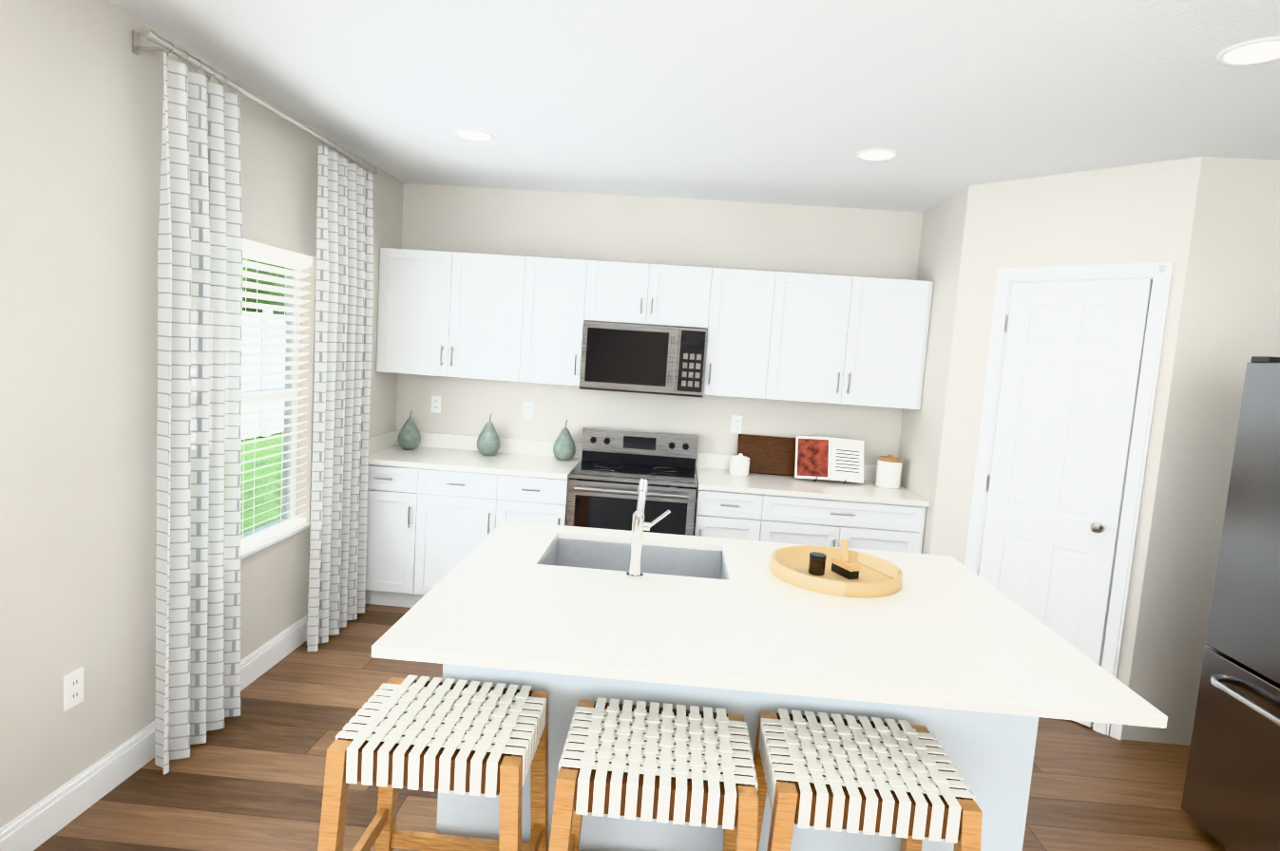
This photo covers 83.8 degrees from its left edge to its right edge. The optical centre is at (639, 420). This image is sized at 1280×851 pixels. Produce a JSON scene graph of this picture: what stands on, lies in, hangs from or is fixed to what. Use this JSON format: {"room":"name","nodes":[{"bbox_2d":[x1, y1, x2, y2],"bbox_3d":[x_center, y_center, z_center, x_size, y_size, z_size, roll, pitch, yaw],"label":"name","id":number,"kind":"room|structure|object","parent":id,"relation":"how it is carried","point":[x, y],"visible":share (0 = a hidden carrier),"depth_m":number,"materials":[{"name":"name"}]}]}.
{"room":"kitchen","nodes":[
{"label":"kitchen","id":0,"kind":"room"},
{"bbox_2d":[0,0,403,828],"bbox_3d":[-1.966,0.109,0.410,0.150,2.760,9.210,4,6,3],"label":"wall","id":1,"kind":"structure","parent":0,"point":[80,125],"depth_m":2.32,"materials":[{"name":"beige paint"}]},
{"bbox_2d":[63,667,83,711],"bbox_3d":[-1.848,0.877,2.331,0.008,0.116,0.072,4,6,3],"label":"electrical outlet","id":2,"kind":"object","parent":1,"relation":"attached to","point":[73,689],"visible":1,"depth_m":2.33,"materials":[{"name":"white plastic"}]},
{"bbox_2d":[0,613,307,850],"bbox_3d":[-1.843,1.203,2.843,0.014,0.135,3.020,4,6,3],"label":"baseboard","id":3,"kind":"structure","parent":1,"relation":"attached to","point":[47,817],"depth_m":2.46,"materials":[{"name":"white wood"}]},
{"bbox_2d":[132,26,379,173],"bbox_3d":[-1.589,-1.337,3.176,0.124,0.070,1.760,4,6,3],"label":"curtain rod","id":4,"kind":"object","parent":1,"relation":"attached to","point":[147,33],"visible":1,"depth_m":2.69,"materials":[{"name":"silver metal"}]},
{"bbox_2d":[154,52,243,775],"bbox_3d":[-1.665,0.010,2.707,0.095,2.524,0.472,4,6,3],"label":"window curtain","id":5,"kind":"object","parent":4,"relation":"hanging from","point":[199,468],"visible":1,"depth_m":2.66,"materials":[{"name":"white fabric"}]},
{"bbox_2d":[306,145,373,651],"bbox_3d":[-1.603,-0.094,3.831,0.095,2.524,0.598,4,6,3],"label":"window curtain","id":6,"kind":"object","parent":4,"relation":"hanging from","point":[344,293],"visible":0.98,"depth_m":3.77,"materials":[{"name":"white fabric"}]},
{"bbox_2d":[240,260,301,541],"bbox_3d":[-1.840,-0.103,3.255,0.055,1.410,0.960,4,6,3],"label":"window","id":7,"kind":"structure","parent":1,"relation":"in","point":[285,465],"depth_m":3.67,"materials":[{"name":"white plastic"}]},
{"bbox_2d":[240,238,312,551],"bbox_3d":[-1.780,-0.109,3.251,0.063,1.384,0.952,4,6,3],"label":"window blinds","id":8,"kind":"object","parent":7,"relation":"attached to","point":[265,254],"visible":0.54,"depth_m":3.40,"materials":[{"name":"white plastic"}]},
{"bbox_2d":[240,521,310,559],"bbox_3d":[-1.811,0.593,3.318,0.095,0.020,0.959,4,6,3],"label":"window sill","id":9,"kind":"structure","parent":1,"relation":"attached to","point":[265,544],"depth_m":3.44,"materials":[{"name":"white wood"}]},
{"bbox_2d":[368,430,399,453],"bbox_3d":[-1.680,0.146,4.543,0.020,0.100,0.623,4,6,3],"label":"backsplash","id":10,"kind":"structure","parent":1,"relation":"attached to","point":[380,441],"depth_m":4.61,"materials":[{"name":"white stone"}]},
{"bbox_2d":[33,604,1227,850],"bbox_3d":[0.456,1.698,0.348,5.210,0.060,9.360,4,6,3],"label":"floor","id":11,"kind":"structure","parent":0,"point":[252,777],"depth_m":2.73,"materials":[{"name":"brown wood"}]},
{"bbox_2d":[364,464,429,608],"bbox_3d":[-1.497,0.678,4.600,0.454,0.883,0.628,4,6,3],"label":"base cabinet","id":12,"kind":"object","parent":11,"relation":"on","point":[398,499],"depth_m":4.29,"materials":[{"name":"white wood"}]},
{"bbox_2d":[368,445,581,479],"bbox_3d":[-1.050,0.254,4.528,1.291,0.029,0.643,4,6,3],"label":"countertop","id":13,"kind":"structure","parent":12,"relation":"on","point":[422,456],"depth_m":4.38,"materials":[{"name":"white stone"}]},
{"bbox_2d":[398,411,420,450],"bbox_3d":[-1.517,0.061,4.700,0.145,0.259,0.145,4,6,3],"label":"pear","id":14,"kind":"object","parent":13,"relation":"on","point":[409,437],"visible":1,"depth_m":4.66,"materials":[{"name":"green ceramic"}]},
{"bbox_2d":[476,413,500,456],"bbox_3d":[-0.989,0.090,4.674,0.155,0.276,0.155,4,6,3],"label":"pear","id":15,"kind":"object","parent":13,"relation":"on","point":[488,442],"visible":1,"depth_m":4.63,"materials":[{"name":"green ceramic"}]},
{"bbox_2d":[553,420,575,460],"bbox_3d":[-0.494,0.126,4.690,0.150,0.268,0.150,4,6,3],"label":"pear","id":16,"kind":"object","parent":13,"relation":"on","point":[563,448],"visible":1,"depth_m":4.64,"materials":[{"name":"green ceramic"}]},
{"bbox_2d":[317,675,548,850],"bbox_3d":[-0.524,1.105,1.901,0.524,0.684,0.436,4,6,3],"label":"stool","id":17,"kind":"object","parent":11,"relation":"on","point":[427,735],"visible":1,"depth_m":1.79,"materials":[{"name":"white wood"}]},
{"bbox_2d":[425,468,509,594],"bbox_3d":[-1.092,0.708,4.581,0.600,0.883,0.628,4,6,3],"label":"base cabinet","id":18,"kind":"object","parent":11,"relation":"on","point":[441,506],"depth_m":4.26,"materials":[{"name":"white wood"}]},
{"bbox_2d":[505,476,568,526],"bbox_3d":[-0.675,0.738,4.560,0.477,0.883,0.628,4,6,3],"label":"base cabinet","id":19,"kind":"object","parent":11,"relation":"on","point":[532,500],"depth_m":4.22,"materials":[{"name":"white wood"}]},
{"bbox_2d":[566,426,698,535],"bbox_3d":[-0.049,0.652,4.471,0.756,1.115,0.701,4,6,3],"label":"range","id":20,"kind":"object","parent":11,"relation":"on","point":[613,468],"visible":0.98,"depth_m":4.18,"materials":[{"name":"silver metal"}]},
{"bbox_2d":[548,697,758,850],"bbox_3d":[0.027,1.148,1.844,0.524,0.684,0.436,4,6,3],"label":"stool","id":21,"kind":"object","parent":11,"relation":"on","point":[666,763],"visible":1,"depth_m":1.69,"materials":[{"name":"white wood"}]},
{"bbox_2d":[693,483,775,542],"bbox_3d":[0.545,0.825,4.501,0.439,0.883,0.628,4,6,3],"label":"base cabinet","id":22,"kind":"object","parent":11,"relation":"on","point":[734,515],"depth_m":4.16,"materials":[{"name":"white wood"}]},
{"bbox_2d":[436,666,1038,850],"bbox_3d":[0.284,0.999,2.533,1.765,0.884,0.885,4,6,3],"label":"kitchen island","id":23,"kind":"object","parent":11,"relation":"on","point":[993,754],"depth_m":2.10,"materials":[{"name":"grey paint"}]},
{"bbox_2d":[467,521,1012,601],"bbox_3d":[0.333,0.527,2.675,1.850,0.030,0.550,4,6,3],"label":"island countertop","id":24,"kind":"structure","parent":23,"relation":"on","point":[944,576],"depth_m":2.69,"materials":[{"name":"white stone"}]},
{"bbox_2d":[542,533,728,578],"bbox_3d":[-0.021,0.622,2.653,0.684,0.227,0.474,4,6,3],"label":"sink","id":25,"kind":"object","parent":24,"relation":"in","point":[571,551],"depth_m":2.87,"materials":[{"name":"silver metal"}]},
{"bbox_2d":[371,555,1167,728],"bbox_3d":[0.297,0.587,2.034,1.850,0.030,0.740,4,6,3],"label":"island countertop","id":26,"kind":"structure","parent":23,"relation":"on","point":[976,656],"depth_m":1.89,"materials":[{"name":"white stone"}]},
{"bbox_2d":[626,510,670,578],"bbox_3d":[0.027,0.403,2.343,0.132,0.239,0.056,4,6,3],"label":"faucet","id":27,"kind":"object","parent":26,"relation":"on","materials":[{"name":"silver metal"}]},
{"bbox_2d":[769,539,902,597],"bbox_3d":[0.693,0.482,2.520,0.450,0.136,0.450,4,6,3],"label":"tray","id":28,"kind":"object","parent":26,"relation":"on","point":[843,571],"visible":1,"depth_m":2.48,"materials":[{"name":"brown wood"}]},
{"bbox_2d":[807,552,826,576],"bbox_3d":[0.620,0.502,2.496,0.058,0.068,0.058,4,6,3],"label":"jar","id":29,"kind":"object","parent":28,"relation":"on","point":[817,561],"depth_m":2.47,"materials":[{"name":"brown glass"}]},
{"bbox_2d":[771,495,928,554],"bbox_3d":[1.142,0.868,4.472,1.000,0.883,0.628,4,6,3],"label":"base cabinet","id":30,"kind":"object","parent":11,"relation":"on","point":[878,526],"depth_m":4.13,"materials":[{"name":"white wood"}]},
{"bbox_2d":[695,468,929,506],"bbox_3d":[1.013,0.402,4.428,1.319,0.029,0.643,4,6,3],"label":"countertop","id":31,"kind":"structure","parent":30,"relation":"on","point":[708,479],"depth_m":4.24,"materials":[{"name":"white stone"}]},
{"bbox_2d":[729,453,749,477],"bbox_3d":[0.638,0.280,4.551,0.124,0.140,0.124,4,6,3],"label":"canister","id":32,"kind":"object","parent":31,"relation":"on","point":[739,465],"visible":1,"depth_m":4.50,"materials":[{"name":"white ceramic"}]},
{"bbox_2d":[737,434,830,476],"bbox_3d":[1.038,0.241,4.664,0.800,0.243,0.090,4,6,3],"label":"cutting board","id":33,"kind":"object","parent":31,"relation":"on","point":[773,455],"visible":0.27,"depth_m":4.67,"materials":[{"name":"brown wood"}]},
{"bbox_2d":[794,436,863,483],"bbox_3d":[1.200,0.249,4.505,0.430,0.278,0.168,4,6,3],"label":"cookbook","id":34,"kind":"object","parent":31,"relation":"on","point":[820,458],"visible":0.98,"depth_m":4.50,"materials":[{"name":"white paper"}]},
{"bbox_2d":[875,454,902,489],"bbox_3d":[1.565,0.316,4.483,0.150,0.206,0.150,4,6,3],"label":"canister","id":35,"kind":"object","parent":31,"relation":"on","point":[888,472],"visible":1,"depth_m":4.42,"materials":[{"name":"white ceramic"}]},
{"bbox_2d":[753,708,982,850],"bbox_3d":[0.537,1.182,1.849,0.524,0.684,0.436,4,6,3],"label":"stool","id":36,"kind":"object","parent":11,"relation":"on","point":[903,781],"visible":1,"depth_m":1.71,"materials":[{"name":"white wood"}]},
{"bbox_2d":[1181,356,1279,850],"bbox_3d":[2.501,0.727,2.181,0.953,1.786,0.910,4,6,3],"label":"fridge","id":37,"kind":"object","parent":11,"relation":"on","point":[1231,799],"visible":1,"depth_m":2.49,"materials":[{"name":"grey metal"}]},
{"bbox_2d":[109,0,1279,211],"bbox_3d":[0.639,-1.024,0.084,5.210,0.100,9.360,4,6,3],"label":"ceiling","id":38,"kind":"structure","parent":0,"point":[778,101],"depth_m":2.65,"materials":[{"name":"white paint"}]},
{"bbox_2d":[453,128,494,141],"bbox_3d":[-0.814,-1.398,3.498,0.194,0.007,0.194,4,6,3],"label":"recessed light","id":39,"kind":"object","parent":38,"relation":"in","point":[475,135],"visible":1,"depth_m":3.49,"materials":[{"name":"white plastic"}]},
{"bbox_2d":[855,148,897,160],"bbox_3d":[1.121,-1.256,3.379,0.194,0.007,0.194,4,6,3],"label":"recessed light","id":40,"kind":"object","parent":38,"relation":"in","point":[878,154],"visible":1,"depth_m":3.37,"materials":[{"name":"white plastic"}]},
{"bbox_2d":[1216,37,1279,65],"bbox_3d":[1.823,-1.086,2.105,0.194,0.007,0.194,4,6,3],"label":"recessed light","id":41,"kind":"object","parent":38,"relation":"in","point":[1261,50],"visible":1,"depth_m":2.11,"materials":[{"name":"white plastic"}]},
{"bbox_2d":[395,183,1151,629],"bbox_3d":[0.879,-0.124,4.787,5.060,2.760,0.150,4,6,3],"label":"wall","id":42,"kind":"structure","parent":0,"point":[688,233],"depth_m":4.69,"materials":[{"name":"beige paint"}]},
{"bbox_2d":[430,395,441,413],"bbox_3d":[-1.381,-0.109,4.834,0.070,0.114,0.008,4,6,3],"label":"electrical outlet","id":43,"kind":"object","parent":42,"relation":"attached to","point":[436,404],"visible":1,"depth_m":4.83,"materials":[{"name":"white plastic"}]},
{"bbox_2d":[376,248,535,382],"bbox_3d":[-1.141,-0.669,4.596,0.972,0.770,0.348,4,6,3],"label":"upper cabinet","id":44,"kind":"object","parent":42,"relation":"attached to","point":[441,314],"depth_m":4.43,"materials":[{"name":"white wood"}]},
{"bbox_2d":[522,401,534,419],"bbox_3d":[-0.750,-0.069,4.803,0.070,0.114,0.008,4,6,3],"label":"electrical outlet","id":45,"kind":"object","parent":42,"relation":"attached to","point":[528,410],"visible":1,"depth_m":4.80,"materials":[{"name":"white plastic"}]},
{"bbox_2d":[532,257,589,385],"bbox_3d":[-0.556,-0.627,4.567,0.441,0.770,0.348,4,6,3],"label":"upper cabinet","id":46,"kind":"object","parent":42,"relation":"attached to","point":[562,285],"depth_m":4.40,"materials":[{"name":"white wood"}]},
{"bbox_2d":[395,430,877,479],"bbox_3d":[0.010,0.236,4.781,3.376,0.100,0.020,4,6,3],"label":"backsplash","id":47,"kind":"structure","parent":42,"relation":"attached to","point":[438,441],"depth_m":4.81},
{"bbox_2d":[585,260,714,331],"bbox_3d":[0.056,-0.785,4.518,0.762,0.365,0.348,4,6,3],"label":"upper cabinet","id":48,"kind":"object","parent":42,"relation":"attached to","point":[656,295],"depth_m":4.35,"materials":[{"name":"white wood"}]},
{"bbox_2d":[579,321,707,397],"bbox_3d":[0.027,-0.390,4.509,0.756,0.417,0.441,4,6,3],"label":"microwave","id":49,"kind":"object","parent":48,"relation":"attached to","point":[648,359],"visible":1,"depth_m":4.33,"materials":[{"name":"silver metal"}]},
{"bbox_2d":[730,415,743,433],"bbox_3d":[0.642,0.026,4.734,0.070,0.114,0.008,4,6,3],"label":"electrical outlet","id":50,"kind":"object","parent":42,"relation":"attached to","point":[736,425],"visible":1,"depth_m":4.73,"materials":[{"name":"white plastic"}]},
{"bbox_2d":[703,267,790,400],"bbox_3d":[0.642,-0.541,4.509,0.441,0.770,0.348,4,6,3],"label":"upper cabinet","id":51,"kind":"object","parent":42,"relation":"attached to","point":[744,348],"depth_m":4.34,"materials":[{"name":"white wood"}]},
{"bbox_2d":[779,272,933,409],"bbox_3d":[1.240,-0.498,4.480,1.000,0.770,0.348,4,6,3],"label":"upper cabinet","id":52,"kind":"object","parent":42,"relation":"attached to","point":[825,338],"depth_m":4.31,"materials":[{"name":"white wood"}]},
{"bbox_2d":[897,186,969,554],"bbox_3d":[1.752,-0.019,4.310,0.100,2.760,0.720,4,6,3],"label":"wall","id":53,"kind":"structure","parent":0,"point":[941,243],"depth_m":4.15,"materials":[{"name":"beige paint"}]},
{"bbox_2d":[929,156,1202,735],"bbox_3d":[2.053,0.068,3.618,0.100,2.760,1.004,-1,7,-42],"label":"wall","id":54,"kind":"structure","parent":0,"point":[1143,213],"depth_m":3.51,"materials":[{"name":"beige paint"}]},
{"bbox_2d":[978,279,1152,727],"bbox_3d":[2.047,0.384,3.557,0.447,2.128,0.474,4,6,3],"label":"pantry door","id":55,"kind":"structure","parent":54,"relation":"in","point":[1068,392],"depth_m":3.50,"materials":[{"name":"white wood"}]},
{"bbox_2d":[964,262,1173,735],"bbox_3d":[2.079,0.350,3.580,0.121,2.210,0.750,-1,7,-42],"label":"door frame","id":56,"kind":"structure","parent":54,"relation":"attached to","point":[1159,275],"depth_m":3.34,"materials":[{"name":"white wood"}]},
{"bbox_2d":[1121,156,1279,745],"bbox_3d":[2.761,0.152,3.244,0.820,2.760,0.100,4,6,3],"label":"wall","id":57,"kind":"structure","parent":0,"point":[1229,327],"depth_m":3.19,"materials":[{"name":"beige paint"}]},
{"label":"outside","id":58,"kind":"structure","parent":0,"visible":0},
{"bbox_2d":[240,432,283,534],"bbox_3d":[-19.982,0.011,3.809,36.089,0.060,85.000,4,6,3],"label":"lawn","id":59,"kind":"structure","parent":58,"point":[246,487],"depth_m":7.67,"materials":[{"name":"green plant"}]},
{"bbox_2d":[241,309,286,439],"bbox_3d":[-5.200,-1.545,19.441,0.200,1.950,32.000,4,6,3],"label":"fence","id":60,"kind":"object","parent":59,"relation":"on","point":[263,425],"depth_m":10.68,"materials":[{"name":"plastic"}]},
{"bbox_2d":[242,257,286,315],"bbox_3d":[-8.441,-3.089,2.880,11.185,7.773,85.000,4,6,3],"label":"trees","id":61,"kind":"object","parent":59,"relation":"on","point":[261,301],"depth_m":13.30,"materials":[{"name":"green plant"}]}
]}

